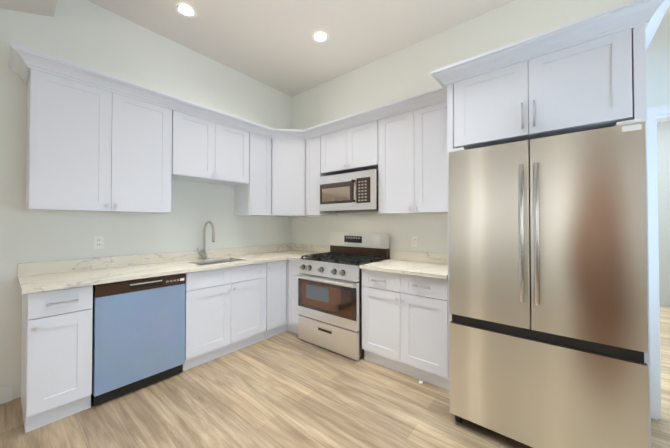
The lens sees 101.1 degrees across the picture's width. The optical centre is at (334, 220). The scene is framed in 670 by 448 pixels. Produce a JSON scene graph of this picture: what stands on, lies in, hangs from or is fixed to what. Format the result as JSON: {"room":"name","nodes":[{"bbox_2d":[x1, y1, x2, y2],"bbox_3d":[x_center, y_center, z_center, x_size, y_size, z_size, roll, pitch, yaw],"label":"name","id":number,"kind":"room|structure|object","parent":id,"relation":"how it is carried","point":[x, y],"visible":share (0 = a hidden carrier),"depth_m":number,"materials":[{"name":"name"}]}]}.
{"room":"kitchen","nodes":[
{"label":"kitchen","id":0,"kind":"room"},
{"bbox_2d":[0,0,291,399],"bbox_3d":[-1.439,-0.272,3.362,0.120,3.264,10.340,-1,-1,39],"label":"wall","id":1,"kind":"structure","parent":0,"point":[86,33],"depth_m":2.53,"materials":[{"name":"paint"}]},
{"bbox_2d":[0,385,11,403],"bbox_3d":[-3.490,1.272,0.738,0.014,0.110,3.410,-1,-1,39],"label":"baseboard","id":2,"kind":"structure","parent":1,"relation":"attached to","point":[5,394],"depth_m":2.02,"materials":[{"name":"white wood"}]},
{"bbox_2d":[93,236,103,248],"bbox_3d":[-2.100,0.198,2.448,0.009,0.114,0.070,-1,-1,39],"label":"outlet","id":3,"kind":"object","parent":1,"relation":"attached to","point":[98,242],"visible":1,"depth_m":2.45,"materials":[{"name":"white plastic"}]},
{"bbox_2d":[26,68,171,213],"bbox_3d":[-1.955,-0.578,2.362,0.350,1.010,0.907,-1,-1,39],"label":"wall cabinet","id":4,"kind":"object","parent":1,"relation":"attached to","point":[91,148],"visible":0.94,"depth_m":2.18,"materials":[{"name":"white wood"}]},
{"bbox_2d":[171,110,248,185],"bbox_3d":[-1.399,-0.754,3.042,0.350,0.640,0.836,-1,-1,39],"label":"upper cabinet","id":5,"kind":"object","parent":1,"relation":"attached to","point":[205,151],"visible":0.9,"depth_m":2.90,"materials":[{"name":"white wood"}]},
{"bbox_2d":[235,132,270,215],"bbox_3d":[-1.031,-0.564,3.488,0.350,1.010,0.312,-1,-1,39],"label":"wall cabinet","id":6,"kind":"object","parent":1,"relation":"attached to","point":[253,197],"visible":0.88,"depth_m":3.38,"materials":[{"name":"white wood"}]},
{"bbox_2d":[87,0,514,96],"bbox_3d":[1.159,-1.981,1.252,6.840,0.100,10.340,-1,-1,39],"label":"ceiling","id":7,"kind":"structure","parent":0,"point":[273,44],"depth_m":2.75,"materials":[{"name":"paint"}]},
{"bbox_2d":[0,0,57,16],"bbox_3d":[-0.893,-1.649,-1.253,6.600,0.624,3.630,-1,-1,39],"label":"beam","id":8,"kind":"structure","parent":7,"relation":"attached to","point":[44,7],"depth_m":2.08,"materials":[{"name":"paint"}]},
{"bbox_2d":[175,4,196,17],"bbox_3d":[-1.357,-1.906,2.510,0.170,0.006,0.170,-1,-1,39],"label":"recessed light","id":9,"kind":"object","parent":7,"relation":"in","point":[184,10],"visible":0.9,"depth_m":2.51,"materials":[{"name":"white"}]},
{"bbox_2d":[312,32,328,42],"bbox_3d":[-0.151,-1.902,2.864,0.170,0.006,0.170,-1,-1,39],"label":"recessed light","id":10,"kind":"object","parent":7,"relation":"in","point":[320,37],"visible":0.92,"depth_m":2.87,"materials":[{"name":"white"}]},
{"bbox_2d":[0,306,669,447],"bbox_3d":[1.159,1.383,1.211,6.840,0.100,10.340,-1,-1,39],"label":"floor","id":11,"kind":"structure","parent":0,"point":[287,389],"depth_m":1.93,"materials":[{"name":"brown wood"}]},
{"bbox_2d":[21,285,92,432],"bbox_3d":[-2.039,0.901,2.013,0.640,0.884,0.313,-1,-1,39],"label":"base cabinet","id":12,"kind":"object","parent":11,"relation":"on","point":[56,359],"visible":0.98,"depth_m":1.82,"materials":[{"name":"white wood"}]},
{"bbox_2d":[92,273,185,405],"bbox_3d":[-1.737,0.909,2.373,0.610,0.876,0.606,-1,-1,39],"label":"dishwasher","id":13,"kind":"object","parent":11,"relation":"on","point":[138,333],"visible":0.96,"depth_m":2.14,"materials":[{"name":"blue metal"}]},
{"bbox_2d":[183,262,265,370],"bbox_3d":[-1.272,0.913,2.954,0.632,0.884,0.864,-1,-1,39],"label":"base cabinet","id":14,"kind":"object","parent":11,"relation":"on","point":[225,311],"visible":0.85,"depth_m":2.71,"materials":[{"name":"white wood"}]},
{"bbox_2d":[264,260,299,338],"bbox_3d":[-0.625,0.920,3.575,0.843,0.884,0.910,-1,-1,39],"label":"base cabinet","id":15,"kind":"object","parent":11,"relation":"on","point":[282,314],"visible":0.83,"depth_m":3.25,"materials":[{"name":"white wood"}]},
{"bbox_2d":[18,243,329,293],"bbox_3d":[-1.206,0.498,2.873,0.843,0.320,2.739,-1,-1,39],"label":"countertop","id":16,"kind":"structure","parent":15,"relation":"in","point":[34,277],"depth_m":2.48,"materials":[{"name":"stone"}]},
{"bbox_2d":[197,221,214,259],"bbox_3d":[-1.408,0.222,3.010,0.257,0.432,0.111,-1,-1,39],"label":"faucet","id":17,"kind":"object","parent":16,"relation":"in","point":[203,254],"visible":1,"depth_m":3.07,"materials":[{"name":"silver metal"}]},
{"bbox_2d":[294,232,388,360],"bbox_3d":[0.073,0.753,3.102,0.824,1.203,0.706,-1,-1,39],"label":"gas range","id":18,"kind":"object","parent":11,"relation":"on","point":[330,300],"visible":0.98,"depth_m":2.90,"materials":[{"name":"silver metal"}]},
{"bbox_2d":[362,269,448,389],"bbox_3d":[0.750,0.909,2.622,0.807,0.884,0.640,-1,-1,39],"label":"base cabinet","id":19,"kind":"object","parent":11,"relation":"on","point":[404,323],"visible":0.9,"depth_m":2.36,"materials":[{"name":"white wood"}]},
{"bbox_2d":[359,250,447,278],"bbox_3d":[0.750,0.400,2.630,0.811,0.130,0.637,-1,-1,39],"label":"countertop","id":20,"kind":"structure","parent":19,"relation":"on","point":[427,264],"depth_m":2.70,"materials":[{"name":"stone"}]},
{"bbox_2d":[448,118,649,447],"bbox_3d":[1.360,0.435,1.865,0.879,1.811,0.980,-1,-1,39],"label":"refrigerator","id":21,"kind":"object","parent":11,"relation":"on","point":[548,323],"visible":1,"depth_m":1.47,"materials":[{"name":"silver metal"}]},
{"bbox_2d":[447,24,650,447],"bbox_3d":[1.465,0.128,2.035,1.043,2.430,0.655,-1,-1,39],"label":"tall cabinet","id":22,"kind":"object","parent":11,"relation":"on","point":[598,83],"visible":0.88,"depth_m":1.74,"materials":[{"name":"white wood"}]},
{"bbox_2d":[292,0,669,258],"bbox_3d":[1.926,-0.287,2.167,6.600,3.264,0.120,-1,-1,39],"label":"wall","id":23,"kind":"structure","parent":0,"point":[400,74],"depth_m":2.92,"materials":[{"name":"paint"}]},
{"bbox_2d":[270,139,306,216],"bbox_3d":[-0.619,-0.560,3.767,0.633,1.010,0.633,-1,-1,39],"label":"upper cabinet","id":24,"kind":"object","parent":23,"relation":"attached to","point":[288,177],"visible":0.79,"depth_m":3.54,"materials":[{"name":"white wood"}]},
{"bbox_2d":[306,136,336,215],"bbox_3d":[-0.182,-0.562,3.592,0.254,1.010,0.350,-1,-1,39],"label":"upper cabinet","id":25,"kind":"object","parent":23,"relation":"attached to","point":[313,161],"visible":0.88,"depth_m":3.48,"materials":[{"name":"white wood"}]},
{"bbox_2d":[9,0,669,139],"bbox_3d":[-0.145,-1.107,1.985,3.634,0.100,2.798,-1,-1,39],"label":"crown molding","id":26,"kind":"structure","parent":23,"relation":"attached to","point":[649,14],"depth_m":2.02,"materials":[{"name":"white wood"}]},
{"bbox_2d":[321,120,377,174],"bbox_3d":[0.232,-0.824,3.256,0.806,0.495,0.350,-1,-1,39],"label":"upper cabinet","id":27,"kind":"object","parent":23,"relation":"attached to","point":[352,149],"visible":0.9,"depth_m":3.11,"materials":[{"name":"white wood"}]},
{"bbox_2d":[318,169,378,212],"bbox_3d":[0.213,-0.311,3.215,0.791,0.422,0.427,-1,-1,39],"label":"microwave","id":28,"kind":"object","parent":27,"relation":"attached to","point":[357,191],"visible":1,"depth_m":3.04,"materials":[{"name":"silver metal"}]},
{"bbox_2d":[378,101,447,213],"bbox_3d":[0.850,-0.573,2.745,0.784,1.010,0.350,-1,-1,39],"label":"wall cabinet","id":29,"kind":"object","parent":23,"relation":"attached to","point":[412,164],"visible":0.83,"depth_m":2.63,"materials":[{"name":"white wood"}]},
{"bbox_2d":[412,236,417,246],"bbox_3d":[0.855,0.229,2.955,0.070,0.114,0.009,-1,-1,39],"label":"outlet","id":30,"kind":"object","parent":23,"relation":"attached to","point":[414,241],"visible":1,"depth_m":2.95,"materials":[{"name":"white plastic"}]},
{"bbox_2d":[647,104,669,419],"bbox_3d":[2.562,0.283,1.638,1.015,2.110,0.160,-1,-1,39],"label":"door frame","id":31,"kind":"structure","parent":23,"relation":"attached to","point":[656,115],"depth_m":1.87,"materials":[{"name":"white wood"}]},
{"bbox_2d":[657,121,669,306],"bbox_3d":[4.400,-0.250,5.182,6.600,3.264,0.120,-1,-1,39],"label":"wall","id":32,"kind":"structure","parent":0,"point":[663,146],"depth_m":4.40,"materials":[{"name":"white paint"}]}
]}

